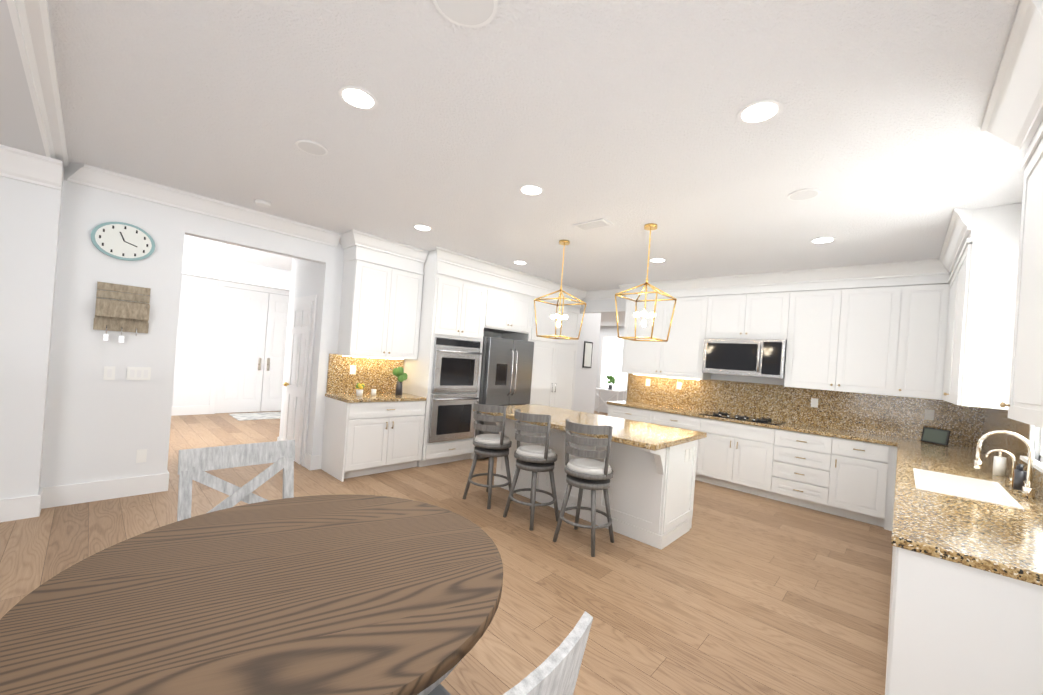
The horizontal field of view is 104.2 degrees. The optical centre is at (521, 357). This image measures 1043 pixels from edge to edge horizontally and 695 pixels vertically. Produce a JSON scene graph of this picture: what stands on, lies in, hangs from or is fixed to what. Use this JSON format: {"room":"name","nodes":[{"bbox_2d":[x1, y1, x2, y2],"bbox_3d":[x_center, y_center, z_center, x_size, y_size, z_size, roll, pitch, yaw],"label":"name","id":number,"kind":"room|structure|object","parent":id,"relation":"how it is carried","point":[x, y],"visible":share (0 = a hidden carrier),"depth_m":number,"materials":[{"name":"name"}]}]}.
{"room":"kitchen","nodes":[
{"label":"kitchen","id":0,"kind":"room"},
{"bbox_2d":[0,168,63,499],"bbox_3d":[-4.896,-0.223,2.193,0.330,2.780,3.080,4,0,43],"label":"wall","id":1,"kind":"structure","parent":0,"point":[30,216],"depth_m":3.11,"materials":[{"name":"white paint"}]},
{"bbox_2d":[0,144,62,189],"bbox_3d":[-4.639,-1.498,2.044,0.120,0.200,3.080,4,0,43],"label":"crown molding","id":2,"kind":"structure","parent":1,"relation":"attached to","point":[27,167],"depth_m":3.05,"materials":[{"name":"white wood"}]},
{"bbox_2d":[172,275,284,405],"bbox_3d":[-5.638,-0.295,8.427,0.130,2.860,4.850,4,0,43],"label":"wall","id":3,"kind":"structure","parent":0,"point":[195,342],"depth_m":7.72,"materials":[{"name":"white paint"}]},
{"bbox_2d":[171,405,209,415],"bbox_3d":[-6.650,0.977,7.338,0.016,0.170,1.690,4,0,43],"label":"baseboard","id":4,"kind":"structure","parent":3,"relation":"attached to","point":[188,410],"depth_m":7.70,"materials":[{"name":"white wood"}]},
{"bbox_2d":[209,280,289,413],"bbox_3d":[-5.411,-0.158,8.569,0.020,2.620,1.760,4,0,43],"label":"door frame","id":5,"kind":"structure","parent":3,"relation":"attached to","point":[217,338],"depth_m":7.97,"materials":[{"name":"white wood"}]},
{"bbox_2d":[215,286,288,412],"bbox_3d":[-5.425,-0.113,8.579,0.100,2.512,1.560,4,0,43],"label":"front door","id":6,"kind":"structure","parent":3,"relation":"in","point":[252,351],"depth_m":8.41,"materials":[{"name":"white wood"}]},
{"bbox_2d":[182,251,290,290],"bbox_3d":[-4.635,-1.479,7.573,0.180,0.360,4.590,4,0,43],"label":"header beam","id":7,"kind":"structure","parent":0,"point":[208,267],"depth_m":7.06,"materials":[{"name":"white paint"}]},
{"bbox_2d":[279,258,294,440],"bbox_3d":[-2.323,-0.063,6.707,0.130,2.860,2.810,4,0,43],"label":"wall","id":8,"kind":"structure","parent":0,"point":[293,259],"depth_m":5.69,"materials":[{"name":"white paint"}]},
{"bbox_2d":[282,258,321,452],"bbox_3d":[-2.826,-0.103,5.344,0.960,2.860,0.130,4,0,43],"label":"wall","id":9,"kind":"structure","parent":0,"point":[305,277],"depth_m":5.25,"materials":[{"name":"white paint"}]},
{"bbox_2d":[283,301,312,464],"bbox_3d":[-2.930,0.296,5.248,0.660,2.032,0.103,4,0,43],"label":"closet door","id":10,"kind":"structure","parent":9,"relation":"in","point":[296,384],"depth_m":5.24,"materials":[{"name":"white wood"}]},
{"bbox_2d":[283,295,316,466],"bbox_3d":[-2.899,0.262,5.279,0.820,2.120,0.020,4,0,43],"label":"door frame","id":11,"kind":"structure","parent":9,"relation":"attached to","point":[313,298],"depth_m":5.01,"materials":[{"name":"white wood"}]},
{"bbox_2d":[40,180,600,487],"bbox_3d":[-1.109,0.024,6.381,0.130,2.860,8.220,4,0,43],"label":"wall","id":12,"kind":"structure","parent":0,"point":[98,427],"depth_m":3.68,"materials":[{"name":"white paint"}]},
{"bbox_2d":[6,0,67,165],"bbox_3d":[-1.689,-1.429,1.349,5.770,0.080,0.100,4,0,43],"label":"crown molding","id":13,"kind":"structure","parent":12,"relation":"attached to","point":[30,19],"depth_m":2.06,"materials":[{"name":"white wood"}]},
{"bbox_2d":[103,366,115,379],"bbox_3d":[-3.645,0.137,3.589,0.009,0.120,0.070,4,0,43],"label":"switch plate","id":14,"kind":"object","parent":12,"relation":"attached to","point":[109,371],"depth_m":3.59,"materials":[{"name":"white plastic"}]},
{"bbox_2d":[93,281,150,342],"bbox_3d":[-3.541,-0.389,3.604,0.087,0.516,0.350,4,0,43],"label":"hanger","id":15,"kind":"object","parent":12,"relation":"attached to","point":[119,314],"visible":1,"depth_m":3.60,"materials":[{"name":"brown wood"}]},
{"bbox_2d":[91,222,154,260],"bbox_3d":[-3.529,-1.032,3.605,0.039,0.328,0.410,4,0,43],"label":"wall clock","id":16,"kind":"object","parent":12,"relation":"attached to","point":[123,241],"visible":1,"depth_m":3.59,"materials":[{"name":"teal"}]},
{"bbox_2d":[126,367,150,379],"bbox_3d":[-3.515,0.147,3.728,0.009,0.120,0.160,4,0,43],"label":"switch plate","id":17,"kind":"object","parent":12,"relation":"attached to","point":[138,373],"depth_m":3.72,"materials":[{"name":"white plastic"}]},
{"bbox_2d":[136,449,146,462],"bbox_3d":[-3.530,0.914,3.770,0.006,0.120,0.070,4,0,43],"label":"power outlet","id":18,"kind":"object","parent":12,"relation":"attached to","point":[141,456],"depth_m":3.77,"materials":[{"name":"white plastic"}]},
{"bbox_2d":[0,454,321,521],"bbox_3d":[-2.178,1.291,5.180,0.346,0.170,11.300,4,0,43],"label":"baseboard","id":19,"kind":"structure","parent":12,"relation":"attached to","point":[62,495],"depth_m":3.51,"materials":[{"name":"white wood"}]},
{"bbox_2d":[64,162,340,246],"bbox_3d":[-2.972,-1.476,4.117,0.110,0.150,2.220,4,0,43],"label":"crown molding","id":20,"kind":"structure","parent":12,"relation":"attached to","point":[101,179],"depth_m":3.88,"materials":[{"name":"white wood"}]},
{"bbox_2d":[326,354,404,392],"bbox_3d":[-2.014,0.218,5.320,0.019,0.484,1.016,4,0,43],"label":"backsplash","id":21,"kind":"structure","parent":12,"relation":"attached to","point":[344,372],"depth_m":5.24,"materials":[{"name":"brown stone"}]},
{"bbox_2d":[337,257,424,360],"bbox_3d":[-1.802,-0.576,5.248,0.348,1.150,0.921,4,0,43],"label":"upper cabinet","id":22,"kind":"object","parent":12,"relation":"attached to","point":[380,313],"depth_m":5.04,"materials":[{"name":"white wood"}]},
{"bbox_2d":[341,233,424,272],"bbox_3d":[-1.756,-1.304,5.250,0.339,0.308,0.931,4,0,43],"label":"crown molding","id":23,"kind":"structure","parent":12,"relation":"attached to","point":[355,245],"depth_m":5.01,"materials":[{"name":"white wood"}]},
{"bbox_2d":[489,285,532,332],"bbox_3d":[-0.411,-0.737,6.494,0.648,0.620,0.980,4,0,43],"label":"upper cabinet","id":24,"kind":"object","parent":12,"relation":"attached to","point":[510,311],"depth_m":6.29,"materials":[{"name":"white wood"}]},
{"bbox_2d":[582,341,592,367],"bbox_3d":[1.472,-0.063,9.005,0.019,0.580,0.320,4,0,43],"label":"framed picture","id":25,"kind":"object","parent":12,"relation":"attached to","point":[587,355],"visible":0.89,"depth_m":8.99,"materials":[{"name":"black"}]},
{"bbox_2d":[0,411,892,694],"bbox_3d":[-0.187,1.584,6.519,12.000,0.120,16.000,4,0,43],"label":"floor","id":26,"kind":"structure","parent":0,"point":[730,591],"depth_m":2.87,"materials":[{"name":"brown wood"}]},
{"bbox_2d":[177,440,294,520],"bbox_3d":[-1.307,0.948,1.948,0.650,0.958,0.510,4,0,43],"label":"chair","id":27,"kind":"object","parent":26,"relation":"on","point":[195,464],"visible":0.33,"depth_m":2.10,"materials":[{"name":"white wood"}]},
{"bbox_2d":[0,495,502,694],"bbox_3d":[-0.758,1.077,1.367,1.340,0.775,1.340,4,0,43],"label":"dining table","id":28,"kind":"object","parent":26,"relation":"on","point":[345,595],"visible":1,"depth_m":1.12,"materials":[{"name":"brown wood"}]},
{"bbox_2d":[229,412,280,420],"bbox_3d":[-5.088,1.171,8.220,0.800,0.011,1.250,4,0,43],"label":"entry rug","id":29,"kind":"object","parent":26,"relation":"on","point":[255,416],"visible":0.64,"depth_m":8.01,"materials":[{"name":"white fabric"}]},
{"bbox_2d":[321,397,424,481],"bbox_3d":[-1.847,0.956,5.114,0.618,0.886,1.020,4,0,43],"label":"base cabinet","id":30,"kind":"object","parent":26,"relation":"on","point":[363,438],"depth_m":4.82,"materials":[{"name":"white wood"}]},
{"bbox_2d":[325,393,424,404],"bbox_3d":[-1.814,0.494,5.102,0.637,0.040,1.032,4,0,43],"label":"countertop","id":31,"kind":"structure","parent":30,"relation":"on","point":[349,398],"depth_m":4.92,"materials":[{"name":"brown stone"}]},
{"bbox_2d":[355,383,364,395],"bbox_3d":[-1.973,0.387,4.956,0.106,0.149,0.107,4,0,43],"label":"plant","id":32,"kind":"object","parent":31,"relation":"on","point":[359,387],"visible":1,"depth_m":4.93,"materials":[{"name":"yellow plant"}]},
{"bbox_2d":[371,389,376,394],"bbox_3d":[-1.853,0.433,5.087,0.064,0.075,0.064,4,0,43],"label":"cup","id":33,"kind":"object","parent":31,"relation":"on","point":[373,391],"visible":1,"depth_m":5.06,"materials":[{"name":"white ceramic"}]},
{"bbox_2d":[393,367,407,394],"bbox_3d":[-1.606,0.303,5.364,0.166,0.372,0.197,4,0,43],"label":"plant","id":34,"kind":"object","parent":31,"relation":"on","point":[400,374],"visible":1,"depth_m":5.33,"materials":[{"name":"green plant"}]},
{"bbox_2d":[402,269,488,466],"bbox_3d":[-1.107,0.163,5.799,0.677,2.580,0.890,4,0,43],"label":"tall cabinet","id":35,"kind":"object","parent":26,"relation":"on","point":[425,319],"depth_m":5.49,"materials":[{"name":"white wood"}]},
{"bbox_2d":[425,249,584,303],"bbox_3d":[-0.214,-1.188,6.678,0.639,0.308,3.251,4,0,43],"label":"crown molding","id":36,"kind":"structure","parent":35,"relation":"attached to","point":[439,258],"depth_m":6.00,"materials":[{"name":"white wood"}]},
{"bbox_2d":[462,401,512,508],"bbox_3d":[-0.323,0.995,4.284,0.448,1.028,0.472,4,0,43],"label":"stool","id":37,"kind":"object","parent":26,"relation":"on","point":[491,446],"visible":1,"depth_m":4.12,"materials":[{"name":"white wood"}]},
{"bbox_2d":[478,337,533,458],"bbox_3d":[-0.426,0.604,6.414,0.817,1.800,0.960,4,0,43],"label":"fridge","id":38,"kind":"object","parent":26,"relation":"on","point":[506,372],"visible":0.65,"depth_m":6.08,"materials":[{"name":"metal"}]},
{"bbox_2d":[428,611,592,694],"bbox_3d":[-0.261,1.020,0.908,0.650,0.958,0.510,4,0,43],"label":"chair","id":39,"kind":"object","parent":26,"relation":"on","point":[556,672],"visible":0.62,"depth_m":0.79,"materials":[{"name":"white wood"}]},
{"bbox_2d":[503,409,558,530],"bbox_3d":[0.120,1.025,3.853,0.448,1.028,0.473,4,0,43],"label":"stool","id":40,"kind":"object","parent":26,"relation":"on","point":[534,459],"visible":1,"depth_m":3.70,"materials":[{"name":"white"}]},
{"bbox_2d":[502,297,560,406],"bbox_3d":[0.113,0.270,7.126,0.648,2.550,0.761,4,0,43],"label":"tall cabinet","id":41,"kind":"object","parent":26,"relation":"on","point":[544,370],"depth_m":6.93,"materials":[{"name":"white wood"}]},
{"bbox_2d":[553,301,580,409],"bbox_3d":[0.544,0.302,7.585,0.648,2.550,0.740,4,0,43],"label":"tall cabinet","id":42,"kind":"object","parent":26,"relation":"on","point":[567,355],"depth_m":7.42,"materials":[{"name":"white wood"}]},
{"bbox_2d":[553,419,613,556],"bbox_3d":[0.558,1.055,3.441,0.450,1.028,0.471,4,0,43],"label":"stool","id":43,"kind":"object","parent":26,"relation":"on","point":[592,475],"visible":1,"depth_m":3.29,"materials":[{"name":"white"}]},
{"bbox_2d":[479,412,697,549],"bbox_3d":[0.598,1.129,4.266,2.066,0.885,1.020,4,0,43],"label":"kitchen island","id":44,"kind":"object","parent":26,"relation":"on","point":[651,488],"depth_m":3.69,"materials":[{"name":"white wood"}]},
{"bbox_2d":[473,404,706,451],"bbox_3d":[0.618,0.664,4.239,2.160,0.045,1.120,4,0,43],"label":"island countertop","id":45,"kind":"structure","parent":44,"relation":"on","point":[637,434],"depth_m":3.89,"materials":[{"name":"brown stone"}]},
{"bbox_2d":[594,388,624,412],"bbox_3d":[2.624,1.355,12.339,0.900,0.780,0.400,4,0,43],"label":"console table","id":46,"kind":"object","parent":26,"relation":"on","point":[604,389],"visible":0.48,"depth_m":12.20,"materials":[{"name":"white wood"}]},
{"bbox_2d":[607,375,614,389],"bbox_3d":[2.707,0.753,12.303,0.286,0.430,0.193,4,0,43],"label":"potted plant","id":47,"kind":"object","parent":46,"relation":"on","point":[611,378],"visible":1,"depth_m":12.26,"materials":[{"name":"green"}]},
{"bbox_2d":[608,404,654,423],"bbox_3d":[1.872,1.228,6.519,0.800,0.886,0.618,4,0,43],"label":"base cabinet","id":48,"kind":"object","parent":26,"relation":"on","point":[636,414],"depth_m":6.27,"materials":[{"name":"white wood"}]},
{"bbox_2d":[655,412,706,481],"bbox_3d":[2.403,1.265,6.020,0.780,0.886,0.618,4,0,43],"label":"base cabinet","id":49,"kind":"object","parent":26,"relation":"on","point":[669,419],"depth_m":5.67,"materials":[{"name":"white wood"}]},
{"bbox_2d":[703,420,774,498],"bbox_3d":[2.941,1.302,5.513,0.940,0.886,0.618,4,0,43],"label":"base cabinet","id":50,"kind":"object","parent":26,"relation":"on","point":[740,457],"depth_m":5.23,"materials":[{"name":"white wood"}]},
{"bbox_2d":[771,428,838,514],"bbox_3d":[3.487,1.339,5.000,0.680,0.886,0.618,4,0,43],"label":"base cabinet","id":51,"kind":"object","parent":26,"relation":"on","point":[806,465],"depth_m":4.74,"materials":[{"name":"white wood"}]},
{"bbox_2d":[607,400,986,455],"bbox_3d":[3.093,0.848,5.391,4.113,0.040,0.637,4,0,43],"label":"countertop","id":52,"kind":"structure","parent":51,"relation":"on","point":[839,433],"depth_m":4.83,"materials":[{"name":"brown stone"}]},
{"bbox_2d":[699,408,786,423],"bbox_3d":[2.970,0.799,5.477,0.941,0.040,0.510,4,0,43],"label":"cooktop","id":53,"kind":"object","parent":52,"relation":"in","point":[710,411],"depth_m":5.50,"materials":[{"name":"black metal"}]},
{"bbox_2d":[921,427,950,445],"bbox_3d":[4.407,0.836,4.321,0.049,0.160,0.220,4,0,-17],"label":"photo frame","id":54,"kind":"object","parent":52,"relation":"on","point":[936,436],"visible":1,"depth_m":4.31,"materials":[{"name":"black"}]},
{"bbox_2d":[835,440,890,529],"bbox_3d":[3.865,1.365,4.644,0.480,0.886,0.618,4,0,43],"label":"base cabinet","id":55,"kind":"object","parent":26,"relation":"on","point":[864,469],"depth_m":4.39,"materials":[{"name":"white wood"}]},
{"bbox_2d":[887,448,894,530],"bbox_3d":[4.279,1.394,4.255,0.778,0.886,0.618,4,0,43],"label":"base cabinet","id":56,"kind":"object","parent":26,"relation":"on","point":[890,483],"depth_m":4.25,"materials":[{"name":"white wood"}]},
{"bbox_2d":[885,548,1042,694],"bbox_3d":[1.910,1.214,1.626,0.644,0.886,0.690,4,0,43],"label":"base cabinet","id":57,"kind":"object","parent":26,"relation":"on","point":[953,629],"depth_m":1.47,"materials":[{"name":"white wood"}]},
{"bbox_2d":[891,444,1042,587],"bbox_3d":[2.910,0.826,2.671,0.658,0.040,3.580,4,0,43],"label":"countertop","id":58,"kind":"structure","parent":57,"relation":"on","point":[952,507],"depth_m":1.94,"materials":[{"name":"brown stone"}]},
{"bbox_2d":[993,451,1006,475],"bbox_3d":[3.434,0.758,2.913,0.060,0.170,0.060,4,0,43],"label":"soap bottle","id":59,"kind":"object","parent":58,"relation":"on","point":[999,465],"visible":0.9,"depth_m":2.90,"materials":[{"name":"white"}]},
{"bbox_2d":[1012,464,1026,490],"bbox_3d":[3.079,0.737,2.506,0.048,0.160,0.050,4,0,43],"label":"bottle","id":60,"kind":"object","parent":58,"relation":"on","point":[1019,475],"visible":0.94,"depth_m":2.49,"materials":[{"name":"grey plastic"}]},
{"bbox_2d":[0,0,1027,325],"bbox_3d":[-0.221,-1.350,6.758,11.330,0.230,16.000,4,0,43],"label":"ceiling","id":61,"kind":"structure","parent":0,"point":[622,118],"depth_m":2.31,"materials":[{"name":"white paint"}]},
{"bbox_2d":[218,244,234,247],"bbox_3d":[-4.335,-1.639,5.966,0.199,0.008,0.199,4,0,19],"label":"recessed light","id":62,"kind":"object","parent":61,"relation":"in","point":[223,245],"depth_m":5.95,"materials":[{"name":"white"}]},
{"bbox_2d":[255,199,270,207],"bbox_3d":[-2.522,-1.502,3.958,0.140,0.034,0.140,4,0,43],"label":"smoke detector","id":63,"kind":"object","parent":61,"relation":"attached to","point":[263,203],"visible":1,"depth_m":3.92,"materials":[{"name":"white plastic"}]},
{"bbox_2d":[295,139,327,155],"bbox_3d":[-1.433,-1.440,2.778,0.211,0.010,0.199,4,0,43],"label":"ceiling speaker","id":64,"kind":"object","parent":61,"relation":"attached to","point":[308,146],"depth_m":2.78,"materials":[{"name":"white plastic"}]},
{"bbox_2d":[338,85,377,109],"bbox_3d":[-0.885,-1.404,2.198,0.199,0.008,0.199,4,0,37],"label":"recessed light","id":65,"kind":"object","parent":61,"relation":"in","point":[354,96],"depth_m":2.19,"materials":[{"name":"white plastic"}]},
{"bbox_2d":[413,224,431,230],"bbox_3d":[-1.075,-1.410,4.407,0.199,0.008,0.199,4,0,4],"label":"recessed light","id":66,"kind":"object","parent":61,"relation":"in","point":[418,226],"depth_m":4.39,"materials":[{"name":"white"}]},
{"bbox_2d":[433,0,497,27],"bbox_3d":[-0.207,-1.356,1.563,0.222,0.010,0.200,4,0,43],"label":"ceiling speaker","id":67,"kind":"object","parent":61,"relation":"attached to","point":[471,13],"depth_m":1.58,"materials":[{"name":"white plastic"}]},
{"bbox_2d":[513,261,526,263],"bbox_3d":[-0.022,-1.330,5.678,0.199,0.008,0.199,4,0,19],"label":"recessed light","id":68,"kind":"object","parent":61,"relation":"in","point":[516,262],"depth_m":5.66,"materials":[{"name":"white"}]},
{"bbox_2d":[519,184,543,195],"bbox_3d":[0.078,-1.331,3.227,0.199,0.008,0.199,4,0,19],"label":"recessed light","id":69,"kind":"object","parent":61,"relation":"in","point":[528,189],"depth_m":3.21,"materials":[{"name":"white"}]},
{"bbox_2d":[534,240,585,339],"bbox_3d":[0.442,-0.759,4.532,0.426,1.087,0.426,4,0,43],"label":"pendant light","id":70,"kind":"object","parent":61,"relation":"hanging from","point":[580,302],"visible":1,"depth_m":4.52,"materials":[{"name":"gold metal"}]},
{"bbox_2d":[572,218,613,230],"bbox_3d":[0.687,-1.281,3.914,0.350,0.016,0.180,4,0,43],"label":"ceiling vent","id":71,"kind":"object","parent":61,"relation":"in","point":[594,224],"visible":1,"depth_m":3.89,"materials":[{"name":"white metal"}]},
{"bbox_2d":[615,223,676,341],"bbox_3d":[1.184,-0.708,3.834,0.426,1.087,0.426,4,0,43],"label":"pendant light","id":72,"kind":"object","parent":61,"relation":"hanging from","point":[650,227],"visible":1,"depth_m":3.83,"materials":[{"name":"gold metal"}]},
{"bbox_2d":[649,258,665,261],"bbox_3d":[1.692,-1.209,5.039,0.199,0.008,0.199,4,0,4],"label":"recessed light","id":73,"kind":"object","parent":61,"relation":"in","point":[653,259],"depth_m":5.02,"materials":[{"name":"white"}]},
{"bbox_2d":[737,99,781,123],"bbox_3d":[1.215,-1.253,2.074,0.199,0.008,0.199,4,0,37],"label":"recessed light","id":74,"kind":"object","parent":61,"relation":"in","point":[759,111],"depth_m":2.06,"materials":[{"name":"white"}]},
{"bbox_2d":[787,188,820,200],"bbox_3d":[2.053,-1.189,2.952,0.199,0.010,0.214,4,0,43],"label":"ceiling speaker","id":75,"kind":"object","parent":61,"relation":"attached to","point":[803,194],"depth_m":2.95,"materials":[{"name":"white plastic"}]},
{"bbox_2d":[810,237,835,243],"bbox_3d":[2.893,-1.127,3.896,0.199,0.008,0.199,4,0,4],"label":"recessed light","id":76,"kind":"object","parent":61,"relation":"in","point":[821,239],"depth_m":3.88,"materials":[{"name":"white"}]},
{"bbox_2d":[594,326,625,412],"bbox_3d":[4.250,0.481,11.585,11.210,2.750,0.130,4,0,43],"label":"wall","id":77,"kind":"structure","parent":0,"point":[605,396],"depth_m":12.96,"materials":[{"name":"white paint"}]},
{"bbox_2d":[598,335,627,391],"bbox_3d":[2.942,0.166,12.729,1.110,1.720,0.120,4,0,43],"label":"window","id":78,"kind":"structure","parent":77,"relation":"in","point":[611,354],"depth_m":12.86,"materials":[{"name":"white"}]},
{"bbox_2d":[580,298,783,400],"bbox_3d":[2.841,0.307,6.196,5.900,2.860,0.130,4,0,43],"label":"wall","id":79,"kind":"structure","parent":0,"point":[602,306],"depth_m":7.18,"materials":[{"name":"white paint"}]},
{"bbox_2d":[584,289,625,299],"bbox_3d":[1.550,-1.141,7.341,1.030,0.150,0.110,4,0,43],"label":"crown molding","id":80,"kind":"structure","parent":79,"relation":"attached to","point":[600,294],"depth_m":7.39,"materials":[{"name":"white wood"}]},
{"bbox_2d":[621,281,670,375],"bbox_3d":[2.080,-0.447,6.629,0.725,1.458,0.348,4,0,43],"label":"upper cabinet","id":81,"kind":"object","parent":79,"relation":"attached to","point":[639,358],"depth_m":6.48,"materials":[{"name":"white wood"}]},
{"bbox_2d":[663,277,710,379],"bbox_3d":[2.516,-0.417,6.218,0.714,1.458,0.348,4,0,43],"label":"upper cabinet","id":82,"kind":"object","parent":79,"relation":"attached to","point":[684,348],"depth_m":6.04,"materials":[{"name":"white wood"}]},
{"bbox_2d":[703,276,746,383],"bbox_3d":[2.937,-0.388,5.823,0.561,1.458,0.348,4,0,43],"label":"upper cabinet","id":83,"kind":"object","parent":79,"relation":"attached to","point":[727,302],"depth_m":5.67,"materials":[{"name":"white wood"}]},
{"bbox_2d":[699,336,786,378],"bbox_3d":[3.086,0.004,5.602,0.990,0.496,0.425,4,0,43],"label":"microwave","id":84,"kind":"object","parent":79,"relation":"attached to","point":[761,356],"depth_m":5.42,"materials":[{"name":"silver metal"}]},
{"bbox_2d":[743,272,798,387],"bbox_3d":[3.344,-0.360,5.439,0.559,1.458,0.348,4,0,43],"label":"upper cabinet","id":85,"kind":"object","parent":79,"relation":"attached to","point":[771,295],"depth_m":5.28,"materials":[{"name":"white wood"}]},
{"bbox_2d":[627,376,982,447],"bbox_3d":[3.328,0.603,5.612,4.098,0.484,0.018,4,0,43],"label":"backsplash","id":86,"kind":"structure","parent":79,"relation":"attached to","point":[881,415],"depth_m":5.14,"materials":[{"name":"brown stone"}]},
{"bbox_2d":[791,268,850,391],"bbox_3d":[3.714,-0.335,5.091,0.580,1.458,0.348,4,0,43],"label":"upper cabinet","id":87,"kind":"object","parent":79,"relation":"attached to","point":[823,296],"depth_m":4.92,"materials":[{"name":"white wood"}]},
{"bbox_2d":[843,264,894,395],"bbox_3d":[4.071,-0.310,4.755,0.640,1.458,0.348,4,0,43],"label":"upper cabinet","id":88,"kind":"object","parent":79,"relation":"attached to","point":[877,368],"depth_m":4.62,"materials":[{"name":"white wood"}]},
{"bbox_2d":[887,256,942,399],"bbox_3d":[4.354,-0.291,4.445,0.438,1.458,0.412,4,0,43],"label":"upper cabinet","id":89,"kind":"object","parent":79,"relation":"attached to","point":[917,286],"depth_m":4.36,"materials":[{"name":"white wood"}]},
{"bbox_2d":[1034,426,1040,460],"bbox_3d":[1.630,0.201,0.685,0.130,2.860,9.830,4,0,43],"label":"wall","id":90,"kind":"structure","parent":0,"point":[1037,442],"depth_m":2.68,"materials":[{"name":"white paint"}]},
{"bbox_2d":[935,236,958,403],"bbox_3d":[4.225,-0.302,3.789,0.388,1.458,0.882,4,0,43],"label":"upper cabinet","id":91,"kind":"object","parent":90,"relation":"attached to","point":[949,260],"depth_m":4.19,"materials":[{"name":"white wood"}]},
{"bbox_2d":[947,204,1014,411],"bbox_3d":[3.719,-0.340,3.219,0.348,1.458,0.883,4,0,43],"label":"upper cabinet","id":92,"kind":"object","parent":90,"relation":"attached to","point":[983,254],"depth_m":2.96,"materials":[{"name":"white wood"}]},
{"bbox_2d":[983,412,1042,495],"bbox_3d":[3.377,0.597,2.684,0.020,0.484,4.171,4,0,43],"label":"backsplash","id":93,"kind":"structure","parent":90,"relation":"attached to","point":[1016,445],"depth_m":2.92,"materials":[{"name":"brown stone"}]},
{"bbox_2d":[999,124,1042,431],"bbox_3d":[2.141,-0.305,1.509,0.299,1.150,0.721,4,0,43],"label":"upper cabinet","id":94,"kind":"object","parent":90,"relation":"attached to","point":[1023,362],"depth_m":1.70,"materials":[{"name":"white wood"}]},
{"bbox_2d":[1023,68,1042,155],"bbox_3d":[2.200,-1.032,1.511,0.290,0.308,0.712,4,0,43],"label":"upper cabinet","id":95,"kind":"object","parent":90,"relation":"attached to","point":[1033,114],"depth_m":1.67,"materials":[{"name":"white wood"}]},
{"bbox_2d":[1039,428,1042,462],"bbox_3d":[3.058,-0.012,2.195,0.080,1.340,1.240,4,0,43],"label":"window","id":96,"kind":"structure","parent":90,"relation":"in","point":[1041,448],"depth_m":2.64,"materials":[{"name":"white"}]}
]}

